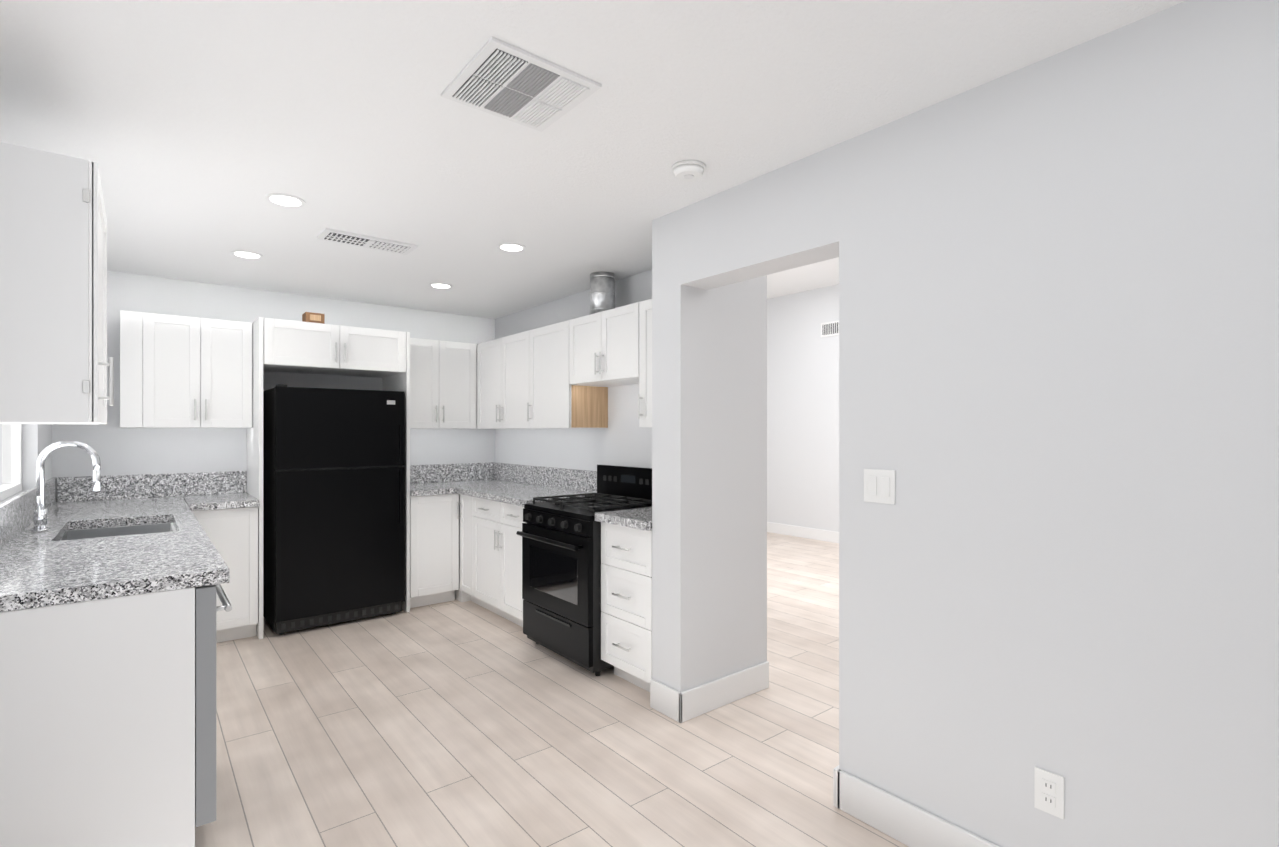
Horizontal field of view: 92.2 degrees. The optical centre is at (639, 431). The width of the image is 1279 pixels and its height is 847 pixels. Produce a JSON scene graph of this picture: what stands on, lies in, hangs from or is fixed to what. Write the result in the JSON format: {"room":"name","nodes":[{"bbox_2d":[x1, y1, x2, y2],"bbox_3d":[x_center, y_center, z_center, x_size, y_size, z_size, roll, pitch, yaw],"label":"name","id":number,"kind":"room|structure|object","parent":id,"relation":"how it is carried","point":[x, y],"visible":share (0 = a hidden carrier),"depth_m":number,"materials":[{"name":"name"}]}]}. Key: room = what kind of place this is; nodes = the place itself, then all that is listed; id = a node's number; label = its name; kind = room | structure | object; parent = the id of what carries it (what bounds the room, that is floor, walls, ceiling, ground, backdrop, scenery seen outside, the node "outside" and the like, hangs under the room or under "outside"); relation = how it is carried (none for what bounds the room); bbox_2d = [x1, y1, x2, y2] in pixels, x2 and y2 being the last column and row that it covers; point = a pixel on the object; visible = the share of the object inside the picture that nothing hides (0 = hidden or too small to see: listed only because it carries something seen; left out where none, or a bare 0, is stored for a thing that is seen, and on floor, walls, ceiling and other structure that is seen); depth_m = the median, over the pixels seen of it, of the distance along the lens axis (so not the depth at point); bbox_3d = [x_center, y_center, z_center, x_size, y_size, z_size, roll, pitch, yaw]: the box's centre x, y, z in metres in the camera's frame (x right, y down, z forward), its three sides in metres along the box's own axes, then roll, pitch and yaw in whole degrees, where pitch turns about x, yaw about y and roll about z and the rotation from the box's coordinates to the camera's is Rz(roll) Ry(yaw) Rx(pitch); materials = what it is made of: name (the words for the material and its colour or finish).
{"room":"kitchen","nodes":[
{"label":"kitchen","id":0,"kind":"room"},
{"bbox_2d":[0,424,51,504],"bbox_3d":[-1.236,0.160,0.718,0.150,2.440,8.350,0,0,-39],"label":"wall","id":1,"kind":"structure","parent":0,"point":[36,440],"depth_m":3.33,"materials":[{"name":"white paint"}]},
{"bbox_2d":[0,424,21,500],"bbox_3d":[-2.826,-0.160,2.647,0.070,0.956,1.646,0,0,-39],"label":"window","id":2,"kind":"structure","parent":1,"relation":"in","point":[11,485],"depth_m":3.25,"materials":[{"name":"white glass"}]},
{"bbox_2d":[0,477,55,548],"bbox_3d":[-2.775,0.370,2.751,0.018,0.160,2.948,0,0,-39],"label":"backsplash","id":3,"kind":"structure","parent":1,"relation":"attached to","point":[17,513],"depth_m":2.73,"materials":[{"name":"grey stone"}]},
{"bbox_2d":[0,142,113,424],"bbox_3d":[-1.840,-0.392,1.880,0.371,0.735,0.623,0,0,-39],"label":"upper cabinet","id":4,"kind":"object","parent":1,"relation":"attached to","point":[54,364],"visible":1,"depth_m":1.68,"materials":[{"name":"white wood"}]},
{"bbox_2d":[52,271,494,501],"bbox_3d":[-2.592,0.160,4.897,3.310,2.440,0.150,0,0,-39],"label":"wall","id":5,"kind":"structure","parent":0,"point":[121,451],"depth_m":4.45,"materials":[{"name":"white paint"}]},
{"bbox_2d":[120,310,251,427],"bbox_3d":[-3.063,-0.393,4.183,0.708,0.735,0.362,0,0,-39],"label":"upper cabinet","id":6,"kind":"object","parent":5,"relation":"attached to","point":[176,371],"visible":1,"depth_m":4.05,"materials":[{"name":"white wood"}]},
{"bbox_2d":[410,338,476,428],"bbox_3d":[-1.755,-0.393,5.244,0.673,0.735,0.362,0,0,-39],"label":"upper cabinet","id":7,"kind":"object","parent":5,"relation":"attached to","point":[443,384],"visible":0.77,"depth_m":5.14,"materials":[{"name":"white wood"}]},
{"bbox_2d":[195,532,908,846],"bbox_3d":[0.760,1.420,3.980,7.800,0.080,11.000,0,0,-39],"label":"floor","id":8,"kind":"structure","parent":0,"point":[455,723],"depth_m":2.73,"materials":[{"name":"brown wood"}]},
{"bbox_2d":[0,529,194,836],"bbox_3d":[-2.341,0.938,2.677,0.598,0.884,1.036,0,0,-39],"label":"base cabinet","id":9,"kind":"object","parent":8,"relation":"on","point":[97,673],"depth_m":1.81,"materials":[{"name":"white wood"}]},
{"bbox_2d":[0,497,229,612],"bbox_3d":[-2.526,0.473,2.953,0.658,0.045,2.948,0,0,-39],"label":"countertop","id":10,"kind":"structure","parent":9,"relation":"on","point":[77,570],"depth_m":2.15,"materials":[{"name":"grey stone"}]},
{"bbox_2d":[31,440,100,532],"bbox_3d":[-2.609,0.245,2.803,0.236,0.409,0.101,0,0,-39],"label":"faucet","id":11,"kind":"object","parent":10,"relation":"on","point":[40,517],"visible":1,"depth_m":2.77,"materials":[{"name":"silver metal"}]},
{"bbox_2d":[56,521,175,540],"bbox_3d":[-2.476,0.602,2.937,0.432,0.238,0.732,0,0,-39],"label":"sink","id":12,"kind":"object","parent":10,"relation":"in","point":[125,526],"depth_m":3.19,"materials":[{"name":"silver metal"}]},
{"bbox_2d":[195,584,231,826],"bbox_3d":[-1.779,0.935,2.067,0.646,0.867,0.615,0,0,-39],"label":"dishwasher","id":13,"kind":"object","parent":9,"relation":"in","point":[206,609],"visible":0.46,"depth_m":1.98,"materials":[{"name":"grey metal"}]},
{"bbox_2d":[57,471,259,642],"bbox_3d":[-3.097,0.835,3.978,1.018,1.090,0.638,0,0,-39],"label":"base cabinet","id":14,"kind":"object","parent":8,"relation":"on","point":[224,506],"visible":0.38,"depth_m":4.05,"materials":[{"name":"white"}]},
{"bbox_2d":[247,317,409,638],"bbox_3d":[-2.317,0.310,4.614,0.990,2.140,0.632,0,0,-39],"label":"surround","id":15,"kind":"object","parent":8,"relation":"on","point":[285,346],"visible":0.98,"depth_m":4.36,"materials":[{"name":"white wood"}]},
{"bbox_2d":[302,312,324,323],"bbox_3d":[-2.318,-0.798,4.376,0.120,0.074,0.125,0,0,-39],"label":"box","id":16,"kind":"object","parent":15,"relation":"on","point":[313,317],"visible":0.88,"depth_m":4.33,"materials":[{"name":"brown"}]},
{"bbox_2d":[263,384,404,634],"bbox_3d":[-2.283,0.532,4.593,0.843,1.695,0.653,0,0,-39],"label":"refrigerator","id":17,"kind":"object","parent":8,"relation":"on","point":[333,507],"visible":1,"depth_m":4.33,"materials":[{"name":"black metal"}]},
{"bbox_2d":[410,462,492,607],"bbox_3d":[-1.554,0.835,5.230,0.968,1.090,0.638,0,0,-39],"label":"base cabinet","id":18,"kind":"object","parent":8,"relation":"on","point":[434,549],"visible":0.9,"depth_m":4.87,"materials":[{"name":"white wood"}]},
{"bbox_2d":[455,501,457,599],"bbox_3d":[-1.387,0.938,5.355,0.598,0.884,0.654,0,0,-39],"label":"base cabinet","id":19,"kind":"object","parent":8,"relation":"on","point":[456,591],"depth_m":5.04,"materials":[{"name":"white wood"}]},
{"bbox_2d":[458,494,465,601],"bbox_3d":[-1.119,0.938,5.024,0.598,0.884,0.309,0,0,-39],"label":"base cabinet","id":20,"kind":"object","parent":8,"relation":"on","point":[462,497],"depth_m":4.92,"materials":[{"name":"white wood"}]},
{"bbox_2d":[466,498,526,626],"bbox_3d":[-0.780,0.938,4.606,0.598,0.884,0.990,0,0,-39],"label":"base cabinet","id":21,"kind":"object","parent":8,"relation":"on","point":[490,516],"depth_m":4.48,"materials":[{"name":"white wood"}]},
{"bbox_2d":[430,478,589,505],"bbox_3d":[-1.046,0.472,4.903,0.638,0.045,1.785,0,0,-39],"label":"countertop","id":22,"kind":"structure","parent":21,"relation":"on","point":[512,493],"depth_m":4.69,"materials":[{"name":"grey stone"}]},
{"bbox_2d":[516,465,651,675],"bbox_3d":[-0.286,0.806,3.877,0.731,1.147,0.752,0,0,-39],"label":"gas range","id":23,"kind":"object","parent":8,"relation":"on","point":[561,569],"visible":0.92,"depth_m":3.67,"materials":[{"name":"black metal"}]},
{"bbox_2d":[601,522,651,691],"bbox_3d":[0.154,0.938,3.455,0.598,0.884,0.446,0,0,-39],"label":"base cabinet","id":24,"kind":"object","parent":8,"relation":"on","point":[626,555],"depth_m":3.26,"materials":[{"name":"white wood"}]},
{"bbox_2d":[595,507,651,529],"bbox_3d":[0.139,0.473,3.442,0.638,0.045,0.445,0,0,-39],"label":"countertop","id":25,"kind":"structure","parent":24,"relation":"on","point":[638,518],"depth_m":3.28,"materials":[{"name":"grey stone"}]},
{"bbox_2d":[0,0,1185,318],"bbox_3d":[-0.051,-1.120,1.679,3.200,0.120,8.350,0,0,-39],"label":"ceiling","id":26,"kind":"structure","parent":0,"point":[196,130],"depth_m":2.06,"materials":[{"name":"white paint"}]},
{"bbox_2d":[231,250,262,258],"bbox_3d":[-2.349,-1.057,3.684,0.164,0.006,0.164,0,0,-39],"label":"recessed light","id":27,"kind":"object","parent":26,"relation":"in","point":[247,254],"visible":1,"depth_m":3.67,"materials":[{"name":"white paint"}]},
{"bbox_2d":[265,193,305,206],"bbox_3d":[-1.621,-1.057,2.820,0.164,0.006,0.164,0,0,-39],"label":"recessed light","id":28,"kind":"object","parent":26,"relation":"in","point":[285,200],"visible":1,"depth_m":2.81,"materials":[{"name":"white paint"}]},
{"bbox_2d":[317,228,417,254],"bbox_3d":[-1.508,-1.051,3.426,0.480,0.018,0.200,0,0,-39],"label":"ceiling vent","id":29,"kind":"object","parent":26,"relation":"in","point":[354,239],"visible":1,"depth_m":3.39,"materials":[{"name":"white metal"}]},
{"bbox_2d":[429,283,452,288],"bbox_3d":[-1.442,-1.057,4.472,0.164,0.006,0.164,0,0,-39],"label":"recessed light","id":30,"kind":"object","parent":26,"relation":"in","point":[441,285],"visible":1,"depth_m":4.45,"materials":[{"name":"white paint"}]},
{"bbox_2d":[497,243,525,251],"bbox_3d":[-0.736,-1.057,3.538,0.164,0.006,0.164,0,0,-39],"label":"recessed light","id":31,"kind":"object","parent":26,"relation":"in","point":[512,247],"visible":1,"depth_m":3.53,"materials":[{"name":"white paint"}]},
{"bbox_2d":[441,37,600,131],"bbox_3d":[-0.369,-1.052,1.904,0.360,0.016,0.360,0,0,-39],"label":"ceiling vent","id":32,"kind":"object","parent":26,"relation":"in","point":[501,79],"visible":1,"depth_m":1.87,"materials":[{"name":"white metal"}]},
{"bbox_2d":[672,160,705,181],"bbox_3d":[0.198,-1.039,2.467,0.136,0.040,0.136,0,0,-39],"label":"smoke detector","id":33,"kind":"object","parent":26,"relation":"attached to","point":[688,170],"visible":0.96,"depth_m":2.43,"materials":[{"name":"white plastic"}]},
{"bbox_2d":[767,284,838,531],"bbox_3d":[3.614,-0.220,6.295,0.150,3.200,10.900,0,0,-39],"label":"wall","id":34,"kind":"structure","parent":0,"point":[802,422],"depth_m":8.00,"materials":[{"name":"white paint"}]},
{"bbox_2d":[821,320,838,336],"bbox_3d":[2.415,-1.280,7.640,0.017,0.180,0.380,0,0,-39],"label":"air vent","id":35,"kind":"object","parent":34,"relation":"in","point":[831,328],"visible":0.67,"depth_m":7.67,"materials":[{"name":"white metal"}]},
{"bbox_2d":[767,257,838,298],"bbox_3d":[1.859,-1.880,4.871,4.670,0.120,10.900,0,0,-39],"label":"ceiling","id":36,"kind":"structure","parent":0,"point":[821,274],"depth_m":7.32,"materials":[{"name":"white paint"}]},
{"bbox_2d":[495,0,1278,846],"bbox_3d":[1.040,-0.220,2.468,0.730,3.200,8.200,0,0,-39],"label":"wall","id":37,"kind":"structure","parent":0,"point":[1059,344],"depth_m":1.78,"materials":[{"name":"white paint"}]},
{"bbox_2d":[477,333,520,428],"bbox_3d":[-0.970,-0.393,5.055,0.328,0.735,0.978,0,0,-39],"label":"upper cabinet","id":38,"kind":"object","parent":37,"relation":"attached to","point":[498,360],"depth_m":5.00,"materials":[{"name":"white wood"}]},
{"bbox_2d":[494,462,596,492],"bbox_3d":[-0.424,0.370,4.628,0.018,0.160,2.996,0,0,-39],"label":"backsplash","id":39,"kind":"structure","parent":37,"relation":"attached to","point":[565,479],"depth_m":5.00,"materials":[{"name":"grey stone"}]},
{"bbox_2d":[521,321,607,428],"bbox_3d":[-0.526,-0.393,4.508,0.328,0.735,0.663,0,0,-39],"label":"upper cabinet","id":40,"kind":"object","parent":37,"relation":"attached to","point":[546,402],"depth_m":4.38,"materials":[{"name":"white wood"}]},
{"bbox_2d":[565,305,628,386],"bbox_3d":[-0.114,-0.540,4.001,0.328,0.441,0.755,0,0,-39],"label":"upper cabinet","id":41,"kind":"object","parent":37,"relation":"attached to","point":[566,374],"depth_m":3.93,"materials":[{"name":"white wood"}]},
{"bbox_2d":[590,272,615,314],"bbox_3d":[-0.250,-0.910,4.161,0.176,0.297,0.176,0,0,-39],"label":"vent pipe","id":42,"kind":"object","parent":41,"relation":"on","point":[602,291],"visible":0.75,"depth_m":4.09,"materials":[{"name":"metal"}]},
{"bbox_2d":[629,299,651,426],"bbox_3d":[0.245,-0.393,3.558,0.328,0.735,0.492,0,0,-39],"label":"upper cabinet","id":43,"kind":"object","parent":37,"relation":"attached to","point":[640,313],"depth_m":3.58,"materials":[{"name":"white wood"}]},
{"bbox_2d":[650,661,768,722],"bbox_3d":[0.376,1.310,3.199,0.651,0.140,0.225,0,0,-39],"label":"baseboard","id":44,"kind":"structure","parent":37,"relation":"attached to","point":[683,706],"depth_m":3.05,"materials":[{"name":"white paint"}]},
{"bbox_2d":[864,469,894,503],"bbox_3d":[0.832,0.190,2.138,0.010,0.116,0.116,0,0,-39],"label":"switch plate","id":45,"kind":"object","parent":37,"relation":"attached to","point":[879,486],"visible":1,"depth_m":2.13,"materials":[{"name":"white plastic"}]},
{"bbox_2d":[833,765,999,846],"bbox_3d":[2.049,1.310,0.776,0.196,0.140,4.000,0,0,-39],"label":"baseboard","id":46,"kind":"structure","parent":37,"relation":"attached to","point":[899,819],"depth_m":2.08,"materials":[{"name":"white paint"}]},
{"bbox_2d":[1034,766,1063,819],"bbox_3d":[1.156,1.020,1.738,0.009,0.116,0.072,0,0,-39],"label":"outlet","id":47,"kind":"object","parent":37,"relation":"attached to","point":[1048,792],"visible":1,"depth_m":1.74,"materials":[{"name":"white plastic"}]},
{"bbox_3d":[1.801,-0.220,4.824,4.520,3.200,10.900,0,0,-39],"label":"wall","id":48,"kind":"structure","parent":0,"visible":0},
{"bbox_2d":[767,522,838,542],"bbox_3d":[3.550,1.310,6.243,0.016,0.140,10.600,0,0,-39],"label":"baseboard","id":49,"kind":"structure","parent":48,"relation":"attached to","point":[808,533],"depth_m":7.97,"materials":[{"name":"white paint"}]}
]}

